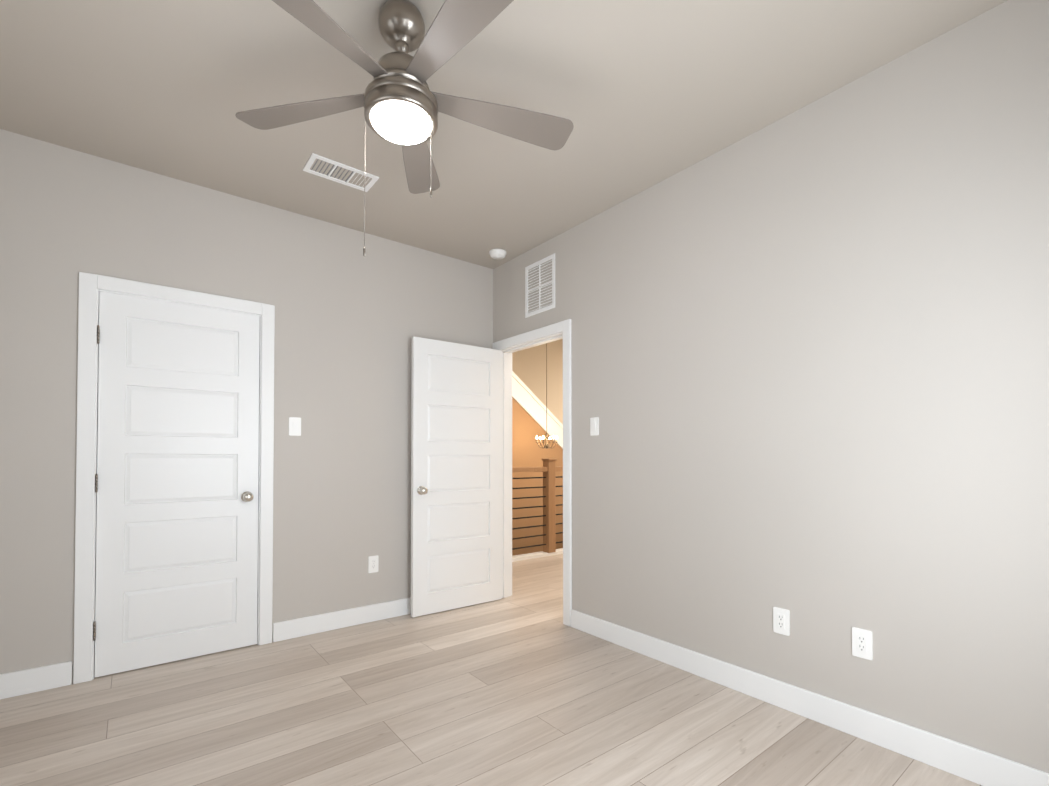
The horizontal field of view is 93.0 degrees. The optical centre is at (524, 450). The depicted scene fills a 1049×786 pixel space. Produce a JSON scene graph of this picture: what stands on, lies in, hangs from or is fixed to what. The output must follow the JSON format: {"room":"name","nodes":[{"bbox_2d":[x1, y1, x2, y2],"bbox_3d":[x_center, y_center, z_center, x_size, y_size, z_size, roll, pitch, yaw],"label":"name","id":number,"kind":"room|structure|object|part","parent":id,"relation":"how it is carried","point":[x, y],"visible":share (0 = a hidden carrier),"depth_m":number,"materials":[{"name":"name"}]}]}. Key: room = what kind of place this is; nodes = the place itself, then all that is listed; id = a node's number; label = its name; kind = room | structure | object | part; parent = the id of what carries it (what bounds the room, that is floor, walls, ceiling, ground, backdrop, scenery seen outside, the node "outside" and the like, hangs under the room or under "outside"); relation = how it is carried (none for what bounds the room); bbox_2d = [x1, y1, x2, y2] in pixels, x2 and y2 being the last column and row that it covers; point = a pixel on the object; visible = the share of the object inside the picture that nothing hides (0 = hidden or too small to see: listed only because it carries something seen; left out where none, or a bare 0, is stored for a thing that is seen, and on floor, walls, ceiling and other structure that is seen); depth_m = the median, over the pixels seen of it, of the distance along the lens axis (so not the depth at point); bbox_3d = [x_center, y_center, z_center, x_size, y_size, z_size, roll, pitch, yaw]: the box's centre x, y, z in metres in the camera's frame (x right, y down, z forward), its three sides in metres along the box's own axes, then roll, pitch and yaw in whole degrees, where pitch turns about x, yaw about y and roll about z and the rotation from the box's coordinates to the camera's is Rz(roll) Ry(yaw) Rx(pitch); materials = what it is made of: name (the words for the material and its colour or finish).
{"room":"empty bedroom","nodes":[
{"label":"empty bedroom","id":0,"kind":"room"},
{"bbox_2d":[0,129,492,683],"bbox_3d":[-1.683,-0.171,3.126,3.520,2.740,0.120,1,-1,-38],"label":"wall","id":1,"kind":"structure","parent":0,"point":[350,319],"depth_m":3.10,"materials":[{"name":"paint"}]},
{"bbox_2d":[0,661,71,699],"bbox_3d":[-2.604,1.127,2.292,0.771,0.118,0.019,1,-1,-38],"label":"baseboard","id":2,"kind":"structure","parent":1,"relation":"attached to","point":[22,682],"depth_m":2.44,"materials":[{"name":"white wood"}]},
{"bbox_2d":[73,272,274,683],"bbox_3d":[-1.979,0.170,2.888,0.800,2.050,0.120,1,-1,-38],"label":"door frame","id":3,"kind":"structure","parent":1,"relation":"attached to","point":[93,654],"depth_m":2.70,"materials":[{"name":"white wood"}]},
{"bbox_2d":[93,291,259,676],"bbox_3d":[-1.958,0.176,2.855,0.765,2.025,0.172,1,-1,-38],"label":"closet door","id":4,"kind":"structure","parent":1,"relation":"in","point":[176,483],"depth_m":2.82,"materials":[{"name":"white wood"}]},
{"bbox_3d":[-1.706,0.283,3.052,0.066,0.066,0.172,1,-1,-38],"label":"knob","id":5,"kind":"part","parent":4,"relation":"part of","materials":[{"name":"silver metal"}]},
{"bbox_2d":[289,417,300,435],"bbox_3d":[-1.477,-0.154,3.204,0.072,0.118,0.013,1,-1,-38],"label":"light switch","id":6,"kind":"object","parent":1,"relation":"attached to","point":[294,426],"visible":1,"depth_m":3.20,"materials":[{"name":"white plastic"}]},
{"bbox_2d":[273,597,410,641],"bbox_3d":[-0.913,1.147,3.625,1.675,0.118,0.019,1,-1,-38],"label":"baseboard","id":7,"kind":"structure","parent":1,"relation":"attached to","point":[294,628],"depth_m":3.35,"materials":[{"name":"white wood"}]},
{"bbox_2d":[368,555,378,572],"bbox_3d":[-1.067,0.805,3.516,0.072,0.118,0.008,1,-1,-38],"label":"electrical outlet","id":8,"kind":"object","parent":1,"relation":"attached to","point":[373,563],"visible":1,"depth_m":3.51,"materials":[{"name":"white plastic"}]},
{"bbox_2d":[411,336,501,616],"bbox_3d":[-0.508,0.191,3.838,0.774,2.025,0.172,1,-1,-38],"label":"room door","id":9,"kind":"structure","parent":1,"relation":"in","point":[456,475],"depth_m":3.80,"materials":[{"name":"white wood"}]},
{"bbox_3d":[-0.763,0.291,3.635,0.067,0.066,0.172,1,-1,-38],"label":"knob","id":10,"kind":"part","parent":9,"relation":"part of","materials":[{"name":"silver metal"}]},
{"bbox_2d":[0,554,981,785],"bbox_3d":[0.885,1.252,3.321,7.820,0.100,4.920,1,-1,-38],"label":"floor","id":11,"kind":"structure","parent":0,"point":[510,691],"depth_m":2.18,"materials":[{"name":"laminate"}]},
{"bbox_2d":[0,0,1007,268],"bbox_3d":[-0.453,-1.613,1.685,3.640,0.100,3.940,1,-1,-38],"label":"ceiling","id":12,"kind":"structure","parent":0,"point":[642,94],"depth_m":2.15,"materials":[{"name":"paint"}]},
{"bbox_2d":[303,153,378,191],"bbox_3d":[-1.022,-1.546,2.777,0.360,0.015,0.190,1,-1,-38],"label":"ceiling vent","id":13,"kind":"object","parent":12,"relation":"in","point":[313,157],"visible":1,"depth_m":2.76,"materials":[{"name":"grey metal"}]},
{"bbox_2d":[235,0,573,256],"bbox_3d":[-0.406,-1.121,1.738,1.290,0.882,1.242,1,-1,-38],"label":"fan","id":14,"kind":"object","parent":12,"relation":"hanging from","point":[399,101],"visible":1,"depth_m":1.72,"materials":[{"name":"silver metal"}]},
{"bbox_3d":[-0.437,-1.148,1.771,0.210,0.048,0.210,1,-1,-38],"label":"glass","id":15,"kind":"part","parent":14,"relation":"part of","materials":[{"name":"white glass"}]},
{"bbox_2d":[489,249,505,258],"bbox_3d":[-0.205,-1.509,3.840,0.132,0.043,0.132,1,-1,-38],"label":"smoke detector","id":16,"kind":"object","parent":12,"relation":"attached to","point":[497,253],"visible":1,"depth_m":3.80,"materials":[{"name":"white plastic"}]},
{"bbox_2d":[512,339,562,423],"bbox_3d":[-0.427,0.421,7.929,4.170,4.900,0.120,1,-1,-38],"label":"wall","id":17,"kind":"structure","parent":0,"point":[529,367],"depth_m":8.47,"materials":[{"name":"paint"}]},
{"bbox_2d":[512,398,562,555],"bbox_3d":[-0.383,0.620,7.184,1.760,4.480,0.900,1,-1,-38],"label":"wall","id":18,"kind":"structure","parent":0,"point":[527,450],"depth_m":6.97,"materials":[{"name":"beige paint"}]},
{"bbox_2d":[512,371,562,448],"bbox_3d":[0.213,-0.254,7.663,3.562,2.766,0.965,1,-1,-38],"label":"trim","id":19,"kind":"structure","parent":18,"relation":"on","point":[528,401],"depth_m":7.03,"materials":[{"name":"white paint"}]},
{"bbox_2d":[512,548,562,561],"bbox_3d":[0.817,1.380,6.345,4.180,0.335,0.135,1,-1,-38],"label":"trim","id":20,"kind":"structure","parent":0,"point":[520,557],"depth_m":5.75,"materials":[{"name":"white wood"}]},
{"bbox_2d":[512,458,562,552],"bbox_3d":[0.655,0.661,6.593,4.110,1.110,0.737,1,-1,-38],"label":"rail","id":21,"kind":"object","parent":20,"relation":"on","point":[549,469],"visible":0.17,"depth_m":5.87,"materials":[{"name":"brown wood"}]},
{"bbox_2d":[493,0,1048,772],"bbox_3d":[0.000,0.361,3.923,0.120,4.900,6.940,1,-1,-38],"label":"wall","id":22,"kind":"structure","parent":0,"point":[809,356],"depth_m":2.11,"materials":[{"name":"paint"}]},
{"bbox_2d":[492,319,571,626],"bbox_3d":[0.082,0.153,3.822,0.156,2.113,0.936,1,-1,-38],"label":"door frame","id":23,"kind":"structure","parent":22,"relation":"attached to","point":[564,326],"depth_m":3.72,"materials":[{"name":"white wood"}]},
{"bbox_2d":[525,253,554,317],"bbox_3d":[0.118,-1.218,3.705,0.019,0.390,0.340,1,-1,-38],"label":"air vent","id":24,"kind":"object","parent":22,"relation":"in","point":[552,282],"visible":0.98,"depth_m":3.70,"materials":[{"name":"grey metal"}]},
{"bbox_2d":[590,417,598,435],"bbox_3d":[0.455,-0.156,3.248,0.013,0.118,0.072,1,-1,-38],"label":"light switch","id":25,"kind":"object","parent":22,"relation":"attached to","point":[594,426],"visible":1,"depth_m":3.24,"materials":[{"name":"white plastic"}]},
{"bbox_2d":[773,607,789,635],"bbox_3d":[1.189,0.792,2.305,0.008,0.118,0.072,1,-1,-38],"label":"electrical outlet","id":26,"kind":"object","parent":22,"relation":"attached to","point":[781,620],"visible":1,"depth_m":2.30,"materials":[{"name":"white plastic"}]},
{"bbox_2d":[571,609,1048,785],"bbox_3d":[1.158,1.128,2.330,0.019,0.118,2.703,1,-1,-38],"label":"baseboard","id":27,"kind":"structure","parent":22,"relation":"attached to","point":[975,765],"depth_m":2.11,"materials":[{"name":"white wood"}]},
{"bbox_2d":[852,627,872,659],"bbox_3d":[1.391,0.796,2.050,0.008,0.118,0.072,1,-1,-38],"label":"electrical outlet","id":28,"kind":"object","parent":22,"relation":"attached to","point":[862,643],"visible":1,"depth_m":2.05,"materials":[{"name":"white plastic"}]},
{"bbox_3d":[1.038,-2.107,6.116,4.420,0.100,4.840,1,-1,-38],"label":"ceiling","id":29,"kind":"structure","parent":0,"visible":0},
{"bbox_2d":[536,343,557,448],"bbox_3d":[0.292,-1.035,6.530,0.259,2.030,0.296,1,-1,-38],"label":"chandelier","id":30,"kind":"object","parent":29,"relation":"hanging from","point":[546,446],"visible":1,"depth_m":6.52,"materials":[{"name":"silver metal"}]}
]}

